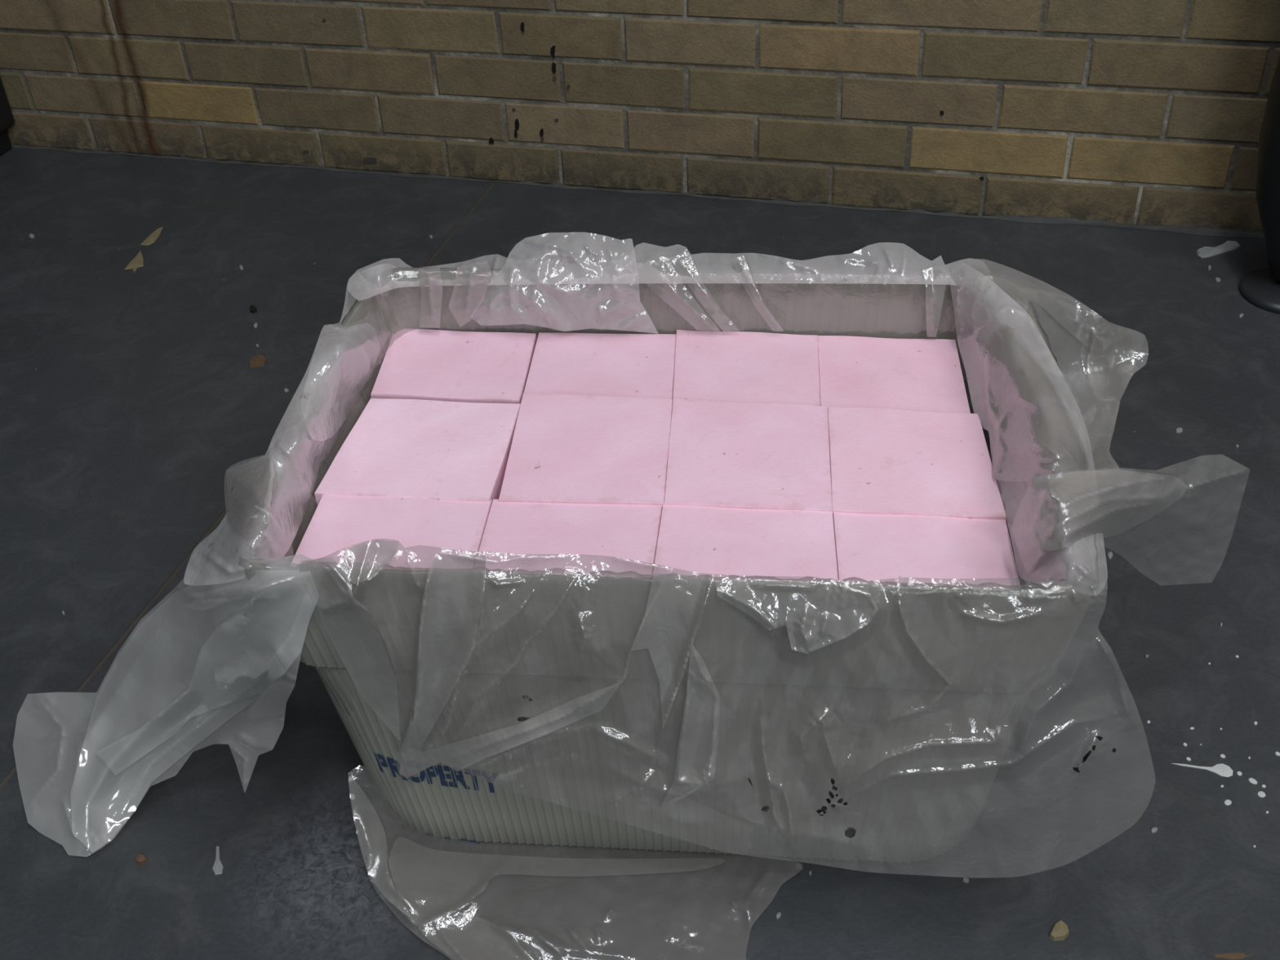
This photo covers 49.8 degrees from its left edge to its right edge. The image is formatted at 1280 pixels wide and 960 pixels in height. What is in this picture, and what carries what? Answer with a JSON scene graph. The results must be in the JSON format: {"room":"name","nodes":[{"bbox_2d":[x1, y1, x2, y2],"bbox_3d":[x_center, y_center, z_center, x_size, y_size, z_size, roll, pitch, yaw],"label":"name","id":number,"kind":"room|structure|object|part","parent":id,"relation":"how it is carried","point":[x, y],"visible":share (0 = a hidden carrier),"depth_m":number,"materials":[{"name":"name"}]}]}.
{"room":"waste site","nodes":[
{"label":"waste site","id":0,"kind":"room"},
{"bbox_2d":[0,147,1279,959],"bbox_3d":[-0.018,0.535,0.619,6.000,0.101,4.800,1,37,6],"label":"floor","id":1,"kind":"structure","parent":0,"point":[128,399],"depth_m":1.06,"materials":[{"name":"paint"}]},
{"bbox_2d":[0,77,14,155],"bbox_3d":[-1.098,-0.860,1.536,0.420,1.100,0.206,7,38,12],"label":"base cabinet","id":2,"kind":"object","parent":1,"relation":"on","point":[6,119],"visible":1,"depth_m":1.86,"materials":[{"name":"black ceramic"}]},
{"bbox_3d":[-0.882,-0.464,1.882,0.030,0.035,0.030,7,38,12],"label":"leg","id":3,"kind":"part","parent":2,"relation":"part of","materials":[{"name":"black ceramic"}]},
{"bbox_2d":[124,250,143,273],"bbox_3d":[-0.587,-0.256,1.617,0.020,0.001,0.055,1,37,6],"label":"flake","id":4,"kind":"object","parent":1,"relation":"on","point":[138,261],"visible":1,"depth_m":1.61,"materials":[{"name":"beige"}]},
{"bbox_2d":[136,853,147,864],"bbox_3d":[-0.334,0.254,0.924,0.008,0.003,0.006,1,37,6],"label":"crumb","id":5,"kind":"object","parent":1,"relation":"on","point":[140,859],"visible":1,"depth_m":0.92,"materials":[{"name":"brown"}]},
{"bbox_2d":[140,226,163,245],"bbox_3d":[-0.589,-0.296,1.669,0.014,0.001,0.048,1,37,6],"label":"flake","id":6,"kind":"object","parent":1,"relation":"on","point":[153,237],"visible":1,"depth_m":1.66,"materials":[{"name":"beige"}]},
{"bbox_2d":[212,845,223,875],"bbox_3d":[-0.281,0.254,0.923,0.007,0.001,0.024,-5,37,-3],"label":"drip","id":7,"kind":"object","parent":1,"relation":"on","point":[218,867],"visible":1,"depth_m":0.92,"materials":[{"name":"white paint"}]},
{"bbox_2d":[249,305,257,313],"bbox_3d":[-0.424,-0.188,1.514,0.007,0.003,0.015,-11,38,-11],"label":"crumb","id":8,"kind":"object","parent":1,"relation":"on","point":[253,309],"visible":1,"depth_m":1.51,"materials":[{"name":"black"}]},
{"bbox_2d":[248,354,266,368],"bbox_3d":[-0.395,-0.123,1.427,0.019,0.003,0.020,-12,38,-12],"label":"crumb","id":9,"kind":"object","parent":1,"relation":"on","point":[258,361],"visible":1,"depth_m":1.42,"materials":[{"name":"brown"}]},
{"bbox_2d":[358,809,752,959],"bbox_3d":[-0.048,0.254,0.865,0.300,0.051,0.136,1,37,6],"label":"plastic sheet","id":10,"kind":"object","parent":1,"relation":"on","point":[370,858],"visible":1,"depth_m":0.88,"materials":[{"name":"clear plastic"}]},
{"bbox_2d":[248,270,1091,863],"bbox_3d":[0.027,0.054,0.951,0.490,0.260,0.343,1,37,6],"label":"tote","id":11,"kind":"object","parent":1,"relation":"on","point":[993,647],"visible":0.6,"depth_m":0.82,"materials":[{"name":"plastic"}]},
{"bbox_2d":[314,398,520,505],"bbox_3d":[-0.144,-0.007,0.926,0.117,0.038,0.113,1,37,6],"label":"foam block","id":12,"kind":"object","parent":11,"relation":"in","point":[411,448],"visible":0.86,"depth_m":0.91,"materials":[{"name":"pink plastic"}]},
{"bbox_2d":[370,328,537,404],"bbox_3d":[-0.134,-0.070,1.014,0.112,0.038,0.095,1,37,6],"label":"foam block","id":13,"kind":"object","parent":11,"relation":"in","point":[422,364],"visible":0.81,"depth_m":1.00,"materials":[{"name":"pink plastic"}]},
{"bbox_2d":[472,499,662,577],"bbox_3d":[-0.043,0.058,0.834,0.107,0.038,0.102,1,37,6],"label":"foam block","id":14,"kind":"object","parent":11,"relation":"in","point":[584,538],"visible":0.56,"depth_m":0.83,"materials":[{"name":"pink plastic"}]},
{"bbox_2d":[498,392,672,506],"bbox_3d":[-0.033,-0.008,0.918,0.108,0.038,0.121,1,37,6],"label":"foam block","id":15,"kind":"object","parent":11,"relation":"in","point":[565,448],"visible":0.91,"depth_m":0.90,"materials":[{"name":"pink plastic"}]},
{"bbox_2d":[524,332,675,399],"bbox_3d":[-0.026,-0.066,1.001,0.107,0.038,0.094,1,37,6],"label":"foam block","id":16,"kind":"object","parent":11,"relation":"in","point":[591,364],"visible":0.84,"depth_m":0.99,"materials":[{"name":"pink plastic"}]},
{"bbox_2d":[16,231,1244,856],"bbox_3d":[-0.037,0.042,0.941,0.843,0.295,0.416,1,37,6],"label":"liner","id":17,"kind":"object","parent":11,"relation":"in","point":[1040,416],"visible":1,"depth_m":0.88,"materials":[{"name":"clear plastic"}]},
{"bbox_2d":[285,494,492,648],"bbox_3d":[-0.151,0.055,0.846,0.111,0.038,0.104,1,37,6],"label":"foam block","id":18,"kind":"object","parent":17,"relation":"in","point":[342,530],"visible":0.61,"depth_m":0.84,"materials":[{"name":"pink plastic"}]},
{"bbox_2d":[517,695,532,721],"bbox_3d":[-0.062,0.124,0.745,0.010,0.022,0.004,1,37,6],"label":"stain","id":19,"kind":"object","parent":17,"relation":"attached to","point":[520,718],"visible":1,"depth_m":0.75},
{"bbox_2d":[363,556,1106,845],"bbox_3d":[0.052,0.134,0.773,0.481,0.216,0.041,1,37,6],"label":"drape","id":20,"kind":"object","parent":17,"relation":"hanging from","point":[1076,575],"depth_m":0.74,"materials":[{"name":"clear plastic"}]},
{"bbox_2d":[761,804,770,812],"bbox_3d":[0.069,0.181,0.761,0.005,0.007,0.004,1,37,6],"label":"stain","id":21,"kind":"object","parent":17,"relation":"attached to","point":[765,808],"visible":1,"depth_m":0.76,"materials":[{"name":"grey"}]},
{"bbox_2d":[816,777,848,816],"bbox_3d":[0.105,0.174,0.753,0.017,0.032,0.004,1,37,6],"label":"stain","id":22,"kind":"object","parent":17,"relation":"attached to","point":[821,812],"visible":1,"depth_m":0.75,"materials":[{"name":"black paint"}]},
{"bbox_2d":[844,826,856,838],"bbox_3d":[0.116,0.196,0.763,0.006,0.010,0.003,1,37,6],"label":"stain","id":23,"kind":"object","parent":17,"relation":"attached to","point":[850,832],"visible":1,"depth_m":0.76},
{"bbox_2d":[986,260,1127,475],"bbox_3d":[0.270,-0.069,0.930,0.140,0.076,0.175,9,39,15],"label":"drape","id":24,"kind":"object","parent":17,"relation":"hanging from","point":[1026,378],"depth_m":0.89,"materials":[{"name":"clear plastic"}]},
{"bbox_2d":[1072,736,1115,773],"bbox_3d":[0.243,0.147,0.735,0.020,0.032,0.004,1,37,6],"label":"stain","id":25,"kind":"object","parent":17,"relation":"attached to","point":[1100,738],"visible":1,"depth_m":0.73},
{"bbox_2d":[652,504,838,583],"bbox_3d":[0.063,0.061,0.824,0.109,0.038,0.102,1,37,6],"label":"foam block","id":26,"kind":"object","parent":11,"relation":"in","point":[692,540],"visible":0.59,"depth_m":0.82,"materials":[{"name":"pink plastic"}]},
{"bbox_2d":[672,329,820,405],"bbox_3d":[0.075,-0.064,0.989,0.105,0.038,0.106,1,37,6],"label":"foam block","id":27,"kind":"object","parent":11,"relation":"in","point":[730,366],"visible":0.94,"depth_m":0.98,"materials":[{"name":"pink plastic"}]},
{"bbox_2d":[663,398,832,511],"bbox_3d":[0.071,-0.004,0.906,0.106,0.038,0.118,1,37,6],"label":"foam block","id":28,"kind":"object","parent":11,"relation":"in","point":[748,455],"visible":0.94,"depth_m":0.89,"materials":[{"name":"pink plastic"}]},
{"bbox_2d":[817,335,970,413],"bbox_3d":[0.176,-0.059,0.977,0.101,0.038,0.104,1,37,6],"label":"foam block","id":29,"kind":"object","parent":11,"relation":"in","point":[918,375],"visible":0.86,"depth_m":0.97,"materials":[{"name":"pink plastic"}]},
{"bbox_2d":[827,406,1006,520],"bbox_3d":[0.174,0.001,0.892,0.105,0.038,0.116,1,37,6],"label":"foam block","id":30,"kind":"object","parent":11,"relation":"in","point":[883,461],"visible":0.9,"depth_m":0.88,"materials":[{"name":"pink plastic"}]},
{"bbox_2d":[832,511,1021,589],"bbox_3d":[0.167,0.064,0.812,0.105,0.038,0.099,1,37,6],"label":"foam block","id":31,"kind":"object","parent":11,"relation":"in","point":[898,548],"visible":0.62,"depth_m":0.81,"materials":[{"name":"pink plastic"}]},
{"bbox_2d":[776,911,781,919],"bbox_3d":[0.087,0.275,0.871,0.003,0.001,0.005,1,37,6],"label":"pale speck","id":32,"kind":"object","parent":1,"relation":"on","point":[779,914],"visible":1,"depth_m":0.87},
{"bbox_2d":[795,863,800,868],"bbox_3d":[0.103,0.252,0.900,0.004,0.001,0.003,1,37,6],"label":"pale speck","id":33,"kind":"object","parent":1,"relation":"on","point":[797,865],"visible":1,"depth_m":0.90},
{"bbox_2d":[962,877,968,883],"bbox_3d":[0.209,0.257,0.886,0.004,0.001,0.004,1,37,6],"label":"pale speck","id":34,"kind":"object","parent":1,"relation":"on","point":[966,880],"visible":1,"depth_m":0.89},
{"bbox_2d":[1048,920,1069,941],"bbox_3d":[0.259,0.279,0.852,0.014,0.005,0.009,-29,44,-31],"label":"chip","id":35,"kind":"object","parent":1,"relation":"on","point":[1060,931],"visible":1,"depth_m":0.85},
{"bbox_2d":[1106,551,1112,559],"bbox_3d":[0.386,0.062,1.133,0.004,0.001,0.009,1,37,6],"label":"pale speck","id":36,"kind":"object","parent":1,"relation":"on","point":[1109,554],"visible":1,"depth_m":1.13},
{"bbox_2d":[1151,826,1157,833],"bbox_3d":[0.340,0.231,0.912,0.006,0.001,0.003,-26,43,-27],"label":"pale speck","id":37,"kind":"object","parent":1,"relation":"on","point":[1154,829],"visible":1,"depth_m":0.91},
{"bbox_2d":[1175,427,1182,433],"bbox_3d":[0.496,-0.046,1.268,0.007,0.001,0.008,1,37,6],"label":"pale speck","id":38,"kind":"object","parent":1,"relation":"on","point":[1178,430],"visible":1,"depth_m":1.27},
{"bbox_2d":[1146,655,1279,847],"bbox_3d":[0.404,0.185,0.970,0.085,0.001,0.179,1,37,6],"label":"paint splash","id":39,"kind":"object","parent":1,"relation":"on","point":[1223,770],"visible":1,"depth_m":0.95,"materials":[{"name":"white paint"}]},
{"bbox_2d":[1196,240,1239,257],"bbox_3d":[0.645,-0.258,1.538,0.059,0.002,0.018,-17,39,-18],"label":"paint splatter","id":40,"kind":"object","parent":1,"relation":"on","point":[1206,251],"visible":1,"depth_m":1.53,"materials":[{"name":"white paint"}]},
{"bbox_2d":[1213,952,1250,959],"bbox_3d":[0.359,0.288,0.836,0.024,0.001,0.004,-4,37,-1],"label":"tan dust","id":41,"kind":"object","parent":1,"relation":"on","point":[1232,955],"visible":1,"depth_m":0.84,"materials":[{"name":"brown"}]},
{"bbox_2d":[1239,55,1279,314],"bbox_3d":[0.669,-0.435,1.275,0.126,0.600,0.107,15,41,22],"label":"machine leg","id":42,"kind":"object","parent":1,"relation":"on","point":[1260,287],"visible":1,"depth_m":1.38,"materials":[{"name":"metal"}]},
{"bbox_3d":[0.669,-0.443,1.269,0.129,0.580,0.103,1,37,6],"label":"post","id":43,"kind":"part","parent":42,"relation":"part of","materials":[{"name":"black metal"}]},
{"bbox_2d":[0,0,1279,232],"bbox_3d":[-0.062,-0.954,1.435,2.900,1.310,0.252,7,38,12],"label":"wall","id":44,"kind":"structure","parent":0,"point":[1135,112],"depth_m":1.62,"materials":[{"name":"beige brick"}]},
{"bbox_2d":[11,144,1263,238],"bbox_3d":[-0.067,-0.368,1.724,2.800,0.009,0.012,7,38,12],"label":"baseboard","id":45,"kind":"structure","parent":44,"relation":"attached to","point":[1205,231],"depth_m":1.67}
]}

